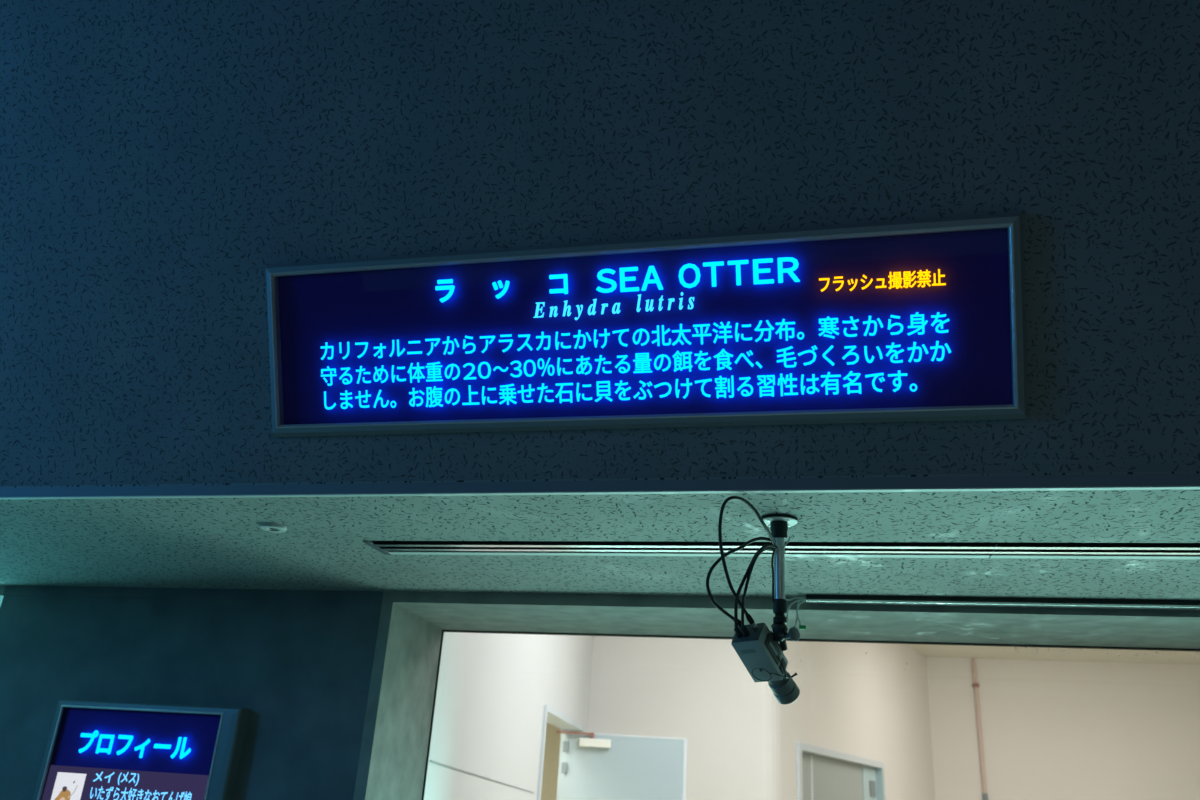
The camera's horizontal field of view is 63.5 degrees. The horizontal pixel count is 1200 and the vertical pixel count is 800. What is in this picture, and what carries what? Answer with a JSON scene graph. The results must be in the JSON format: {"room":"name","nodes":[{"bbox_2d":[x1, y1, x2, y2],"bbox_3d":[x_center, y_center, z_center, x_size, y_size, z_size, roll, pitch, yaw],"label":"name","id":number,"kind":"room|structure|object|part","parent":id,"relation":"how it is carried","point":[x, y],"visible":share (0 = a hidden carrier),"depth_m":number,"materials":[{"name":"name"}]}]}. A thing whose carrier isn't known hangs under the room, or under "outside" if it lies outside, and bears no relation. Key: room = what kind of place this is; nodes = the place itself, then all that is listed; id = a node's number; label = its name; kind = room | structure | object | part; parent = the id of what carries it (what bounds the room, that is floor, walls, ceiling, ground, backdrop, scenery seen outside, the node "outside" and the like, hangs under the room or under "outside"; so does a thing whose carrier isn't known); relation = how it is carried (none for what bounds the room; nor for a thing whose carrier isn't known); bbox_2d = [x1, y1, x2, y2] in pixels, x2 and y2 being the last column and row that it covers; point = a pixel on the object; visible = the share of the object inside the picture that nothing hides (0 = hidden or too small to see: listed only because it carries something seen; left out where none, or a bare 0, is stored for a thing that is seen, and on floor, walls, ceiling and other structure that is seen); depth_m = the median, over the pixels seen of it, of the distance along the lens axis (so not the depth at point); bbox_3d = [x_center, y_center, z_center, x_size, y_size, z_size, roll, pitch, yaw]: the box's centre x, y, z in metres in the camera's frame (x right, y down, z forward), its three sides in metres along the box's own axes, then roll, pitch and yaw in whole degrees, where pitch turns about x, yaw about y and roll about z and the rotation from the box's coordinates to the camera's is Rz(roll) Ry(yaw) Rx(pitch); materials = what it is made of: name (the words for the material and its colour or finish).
{"room":"aquarium viewing area","nodes":[
{"label":"aquarium viewing area","id":0,"kind":"room"},
{"bbox_2d":[0,596,381,799],"bbox_3d":[-2.039,2.210,4.673,2.132,2.348,0.760,-2,-23,13],"label":"wall pier","id":1,"kind":"object","parent":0,"point":[302,669],"visible":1,"depth_m":4.62,"materials":[{"name":"blue paint"}]},
{"bbox_2d":[33,699,250,799],"bbox_3d":[-2.139,1.992,4.319,0.987,1.226,0.086,-2,-23,13],"label":"display","id":2,"kind":"object","parent":1,"relation":"attached to","point":[95,750],"visible":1,"depth_m":4.45,"materials":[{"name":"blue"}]},
{"bbox_2d":[51,772,85,799],"bbox_3d":[-2.446,1.889,4.404,0.154,0.365,0.002,-2,-23,13],"label":"picture","id":3,"kind":"object","parent":2,"relation":"attached to","point":[66,785],"depth_m":4.45},
{"bbox_3d":[-2.166,1.987,4.318,0.863,1.160,0.004,-2,-23,13],"label":"backing panel","id":4,"kind":"part","parent":2,"relation":"part of","materials":[{"name":"blue plastic"}]},
{"bbox_2d":[366,603,443,799],"bbox_3d":[-0.975,2.176,4.422,0.056,2.348,0.760,-2,-23,13],"label":"wall reveal","id":5,"kind":"structure","parent":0,"point":[399,757],"depth_m":4.65,"materials":[{"name":"paint"}]},
{"bbox_2d":[3,585,383,602],"bbox_3d":[-2.051,0.955,4.788,2.132,0.052,0.008,-2,-23,13],"label":"trim","id":6,"kind":"structure","parent":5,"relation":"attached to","point":[10,590],"depth_m":4.76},
{"bbox_2d":[353,591,1199,799],"bbox_3d":[2.979,1.876,3.133,8.357,2.400,0.012,-2,-23,13],"label":"trim","id":7,"kind":"structure","parent":5,"relation":"attached to","point":[389,597],"depth_m":4.26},
{"bbox_2d":[422,630,1199,799],"bbox_3d":[3.160,2.028,3.862,8.350,1.998,0.031,-2,-23,13],"label":"window","id":8,"kind":"structure","parent":5,"relation":"in","point":[443,631],"depth_m":4.74,"materials":[{"name":"metal"}]},
{"bbox_2d":[424,632,592,799],"bbox_3d":[-0.603,2.622,7.862,0.200,4.200,5.933,1,-23,8],"label":"wall","id":9,"kind":"structure","parent":0,"point":[493,689],"depth_m":6.54,"materials":[{"name":"white paint"}]},
{"bbox_2d":[430,760,533,792],"bbox_3d":[-0.704,2.489,6.352,0.006,0.114,2.955,1,-23,8],"label":"trim","id":10,"kind":"structure","parent":9,"relation":"attached to","point":[430,760],"depth_m":5.93,"materials":[{"name":"grey"}]},
{"bbox_2d":[536,704,686,799],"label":"door","id":11,"kind":"structure","parent":9,"relation":"in","point":[592,766],"depth_m":9.20,"materials":[{"name":"white metal"}]},
{"bbox_3d":[-0.239,3.211,9.309,0.365,0.055,0.030,2,-23,5],"label":"closer arm","id":12,"kind":"part","parent":11,"relation":"part of","materials":[{"name":"brown"}]},
{"bbox_2d":[541,723,560,799],"bbox_3d":[-1.284,3.934,9.567,1.415,3.000,5.500,1,-23,8],"label":"wall","id":13,"kind":"structure","parent":0,"point":[552,739],"depth_m":11.55,"materials":[{"name":"beige"}]},
{"bbox_2d":[0,0,1199,485],"bbox_3d":[-0.487,-0.759,3.048,16.700,1.917,0.941,-2,-23,13],"label":"wall header","id":14,"kind":"structure","parent":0,"point":[156,156],"depth_m":2.91,"materials":[{"name":"blue paint"}]},
{"bbox_2d":[0,473,1199,499],"bbox_3d":[-0.458,0.285,3.030,16.700,0.033,0.080,-2,-23,13],"label":"trim","id":15,"kind":"structure","parent":14,"relation":"attached to","point":[1186,479],"depth_m":2.85,"materials":[{"name":"grey metal"}]},
{"bbox_2d":[266,212,1028,436],"bbox_3d":[0.038,-0.196,2.866,2.274,0.510,0.250,-2,-23,13],"label":"illuminated sign","id":16,"kind":"object","parent":14,"relation":"attached to","point":[917,320],"visible":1,"depth_m":2.83,"materials":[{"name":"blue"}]},
{"bbox_2d":[0,471,1199,599],"bbox_3d":[-0.290,0.547,3.708,16.700,0.090,1.568,-2,-23,13],"label":"ceiling","id":17,"kind":"structure","parent":0,"point":[1064,516],"depth_m":3.47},
{"bbox_2d":[260,523,286,532],"bbox_3d":[-1.183,0.464,3.516,0.092,0.012,0.092,-2,-23,13],"label":"ceiling fitting","id":18,"kind":"object","parent":17,"relation":"attached to","point":[271,527],"visible":1,"depth_m":3.50,"materials":[{"name":"white plastic"}]},
{"bbox_2d":[706,496,799,704],"bbox_3d":[0.469,0.606,2.904,0.194,0.540,0.526,-14,-29,37],"label":"security camera","id":19,"kind":"object","parent":17,"relation":"hanging from","point":[760,649],"visible":1,"depth_m":2.91,"materials":[{"name":"black plastic"}]},
{"bbox_3d":[0.445,0.701,2.919,0.093,0.062,0.045,-14,-28,37],"label":"plate","id":20,"kind":"part","parent":19,"relation":"part of","materials":[{"name":"grey metal"}]},
{"bbox_3d":[0.519,0.748,2.915,0.009,0.087,0.097,-16,-29,39],"label":"panel","id":21,"kind":"part","parent":19,"relation":"part of","materials":[{"name":"grey metal"}]},
{"bbox_3d":[0.567,0.698,2.885,0.042,0.042,0.045,19,-27,-32],"label":"clamp knob","id":22,"kind":"part","parent":19,"relation":"part of","materials":[{"name":"grey plastic"}]},
{"bbox_2d":[363,541,1199,559],"bbox_3d":[2.689,0.425,2.903,7.316,0.077,0.200,-2,-23,13],"label":"ceiling vent","id":23,"kind":"object","parent":17,"relation":"in","point":[1033,550],"visible":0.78,"depth_m":3.35,"materials":[{"name":"black metal"}]},
{"bbox_2d":[786,594,1199,629],"bbox_3d":[3.670,0.800,3.377,6.023,0.147,0.062,-2,-23,13],"label":"ceiling track","id":24,"kind":"object","parent":17,"relation":"attached to","point":[1081,603],"visible":0.89,"depth_m":3.87,"materials":[{"name":"black plastic"}]},
{"bbox_2d":[806,599,1199,610],"bbox_3d":[3.733,0.752,3.382,5.900,0.010,0.058,-2,-23,13],"label":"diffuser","id":25,"kind":"object","parent":24,"relation":"attached to","point":[1140,604],"depth_m":3.83,"materials":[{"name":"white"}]},
{"bbox_2d":[0,585,1199,648],"bbox_3d":[-0.033,0.858,4.755,16.700,0.452,0.760,-2,-23,13],"label":"window header","id":26,"kind":"structure","parent":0,"point":[1065,630],"depth_m":4.38,"materials":[{"name":"paint"}]},
{"bbox_2d":[587,636,760,799],"bbox_3d":[0.659,3.790,10.477,2.160,4.200,0.224,-2,-23,13],"label":"wall","id":27,"kind":"structure","parent":0,"point":[708,698],"depth_m":10.53,"materials":[{"name":"beige paint"}]},
{"bbox_2d":[761,681,780,799],"bbox_3d":[1.802,3.754,10.208,0.190,4.200,0.224,-2,-23,13],"label":"wall","id":28,"kind":"structure","parent":0,"point":[770,707],"depth_m":10.18,"materials":[{"name":"beige paint"}]},
{"bbox_2d":[780,641,934,799],"bbox_3d":[3.590,5.083,13.130,0.250,4.200,7.231,-9,-26,29],"label":"wall","id":29,"kind":"structure","parent":0,"point":[873,705],"depth_m":13.20,"materials":[{"name":"beige paint"}]},
{"bbox_2d":[796,742,885,799],"bbox_3d":[2.922,5.467,11.667,0.170,2.292,3.525,-9,-26,29],"label":"door","id":30,"kind":"structure","parent":29,"relation":"in","point":[822,773],"depth_m":11.86,"materials":[{"name":"white metal"}]},
{"bbox_3d":[3.570,5.988,12.703,0.014,2.202,0.630,-9,-26,29],"label":"jamb plate","id":31,"kind":"part","parent":30,"relation":"part of","materials":[{"name":"teal"}]},
{"bbox_2d":[907,644,1199,664],"bbox_3d":[5.082,1.870,10.830,11.600,0.150,13.178,-2,-23,13],"label":"ceiling","id":32,"kind":"structure","parent":0,"point":[947,651],"depth_m":15.67,"materials":[{"name":"white paint"}]},
{"bbox_2d":[926,657,1199,799],"bbox_3d":[8.636,6.308,15.279,7.000,4.200,0.202,-2,-23,13],"label":"wall","id":33,"kind":"structure","parent":0,"point":[1052,730],"depth_m":15.82,"materials":[{"name":"beige paint"}]},
{"bbox_2d":[972,658,987,799],"bbox_3d":[6.232,6.328,15.712,0.100,4.200,0.085,-2,-23,13],"label":"pipe","id":34,"kind":"object","parent":33,"relation":"attached to","point":[975,684],"visible":1,"depth_m":16.05,"materials":[{"name":"beige metal"}]}
]}

